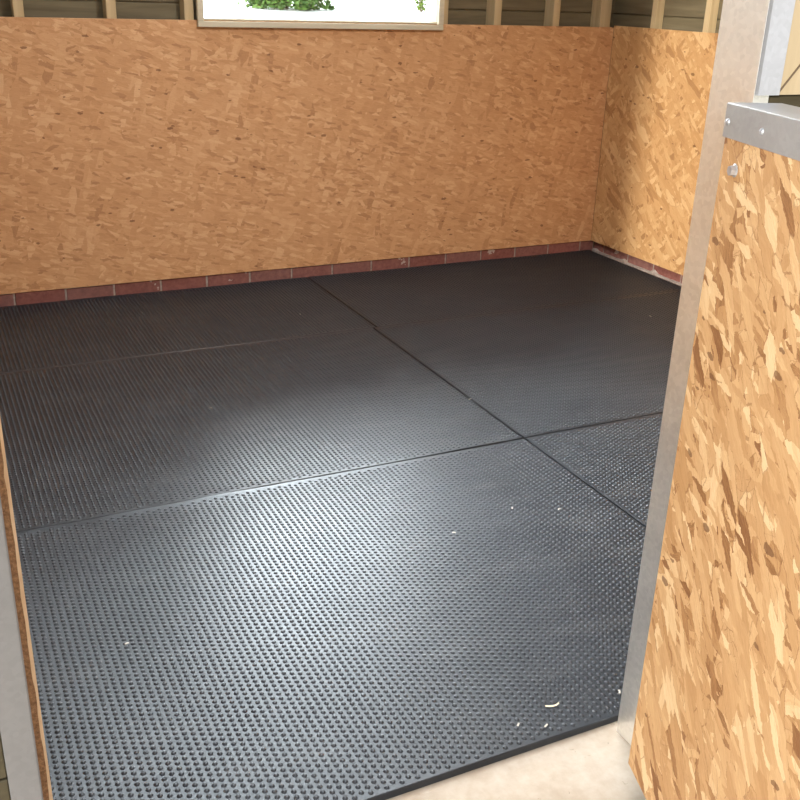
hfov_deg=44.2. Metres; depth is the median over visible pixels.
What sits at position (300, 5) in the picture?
leafy bush
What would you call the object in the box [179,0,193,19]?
stud
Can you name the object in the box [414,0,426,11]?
young shrub
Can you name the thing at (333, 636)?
rubber mat
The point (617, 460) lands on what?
rubber mat
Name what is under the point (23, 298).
baseboard
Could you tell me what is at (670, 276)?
baseboard
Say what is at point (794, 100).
wall
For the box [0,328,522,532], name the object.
rubber mat
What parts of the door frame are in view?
post, post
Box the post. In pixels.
[590,0,611,26]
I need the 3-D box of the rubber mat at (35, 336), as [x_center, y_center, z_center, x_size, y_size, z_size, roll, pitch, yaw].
[-1.239,-0.364,4.666,2.050,0.022,0.930,-9,25,-24]
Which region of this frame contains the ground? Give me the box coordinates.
[203,0,426,20]
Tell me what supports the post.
attached to the wall at (658, 88)
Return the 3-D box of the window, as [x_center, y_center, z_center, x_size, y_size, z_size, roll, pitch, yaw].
[-0.383,-2.414,4.841,1.331,1.095,0.152,-9,25,-24]
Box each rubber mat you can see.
[0,277,374,373]
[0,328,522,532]
[16,439,645,799]
[308,250,680,326]
[374,290,680,439]
[526,413,662,527]
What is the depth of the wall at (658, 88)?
5.58 m
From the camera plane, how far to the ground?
24.24 m
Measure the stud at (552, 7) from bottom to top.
2.640 m
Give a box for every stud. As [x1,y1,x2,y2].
[10,0,23,16]
[102,0,116,18]
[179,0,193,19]
[444,0,448,23]
[485,0,501,24]
[544,0,560,25]
[650,0,664,28]
[702,0,719,32]
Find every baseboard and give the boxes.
[0,240,593,306]
[592,242,682,285]
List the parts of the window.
frame, frame, sill, sill, frame, frame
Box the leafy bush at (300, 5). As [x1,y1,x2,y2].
[238,0,335,10]
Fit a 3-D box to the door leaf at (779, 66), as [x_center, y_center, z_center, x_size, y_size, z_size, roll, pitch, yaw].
[1.107,-0.973,1.669,1.150,0.860,0.015,-9,25,-24]
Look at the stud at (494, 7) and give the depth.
5.42 m
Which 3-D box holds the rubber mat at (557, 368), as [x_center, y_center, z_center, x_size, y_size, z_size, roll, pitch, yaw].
[1.030,-0.234,4.538,1.921,0.022,1.334,-9,25,-24]
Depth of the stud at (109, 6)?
4.57 m
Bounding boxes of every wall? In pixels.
[0,0,614,294]
[0,95,799,799]
[591,0,722,274]
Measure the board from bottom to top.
1.337 m
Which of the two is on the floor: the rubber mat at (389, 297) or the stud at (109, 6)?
the rubber mat at (389, 297)
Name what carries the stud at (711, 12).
attached to the wall at (658, 88)
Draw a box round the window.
[193,0,444,29]
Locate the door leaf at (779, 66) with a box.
[755,0,799,95]
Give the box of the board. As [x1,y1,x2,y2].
[0,418,52,799]
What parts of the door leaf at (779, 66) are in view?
panel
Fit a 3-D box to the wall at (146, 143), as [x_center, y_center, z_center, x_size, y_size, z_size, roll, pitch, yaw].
[-0.562,-1.989,4.951,4.220,2.846,0.135,-9,25,-24]
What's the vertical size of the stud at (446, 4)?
2.640 m
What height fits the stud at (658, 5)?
2.640 m
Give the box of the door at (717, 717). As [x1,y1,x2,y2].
[628,102,799,799]
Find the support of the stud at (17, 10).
attached to the wall at (146, 143)
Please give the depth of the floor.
2.06 m
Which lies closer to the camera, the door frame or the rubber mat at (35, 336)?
the door frame
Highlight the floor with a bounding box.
[387,721,645,799]
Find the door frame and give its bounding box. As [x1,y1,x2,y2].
[0,0,769,799]
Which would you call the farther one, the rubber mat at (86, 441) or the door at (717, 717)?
the rubber mat at (86, 441)

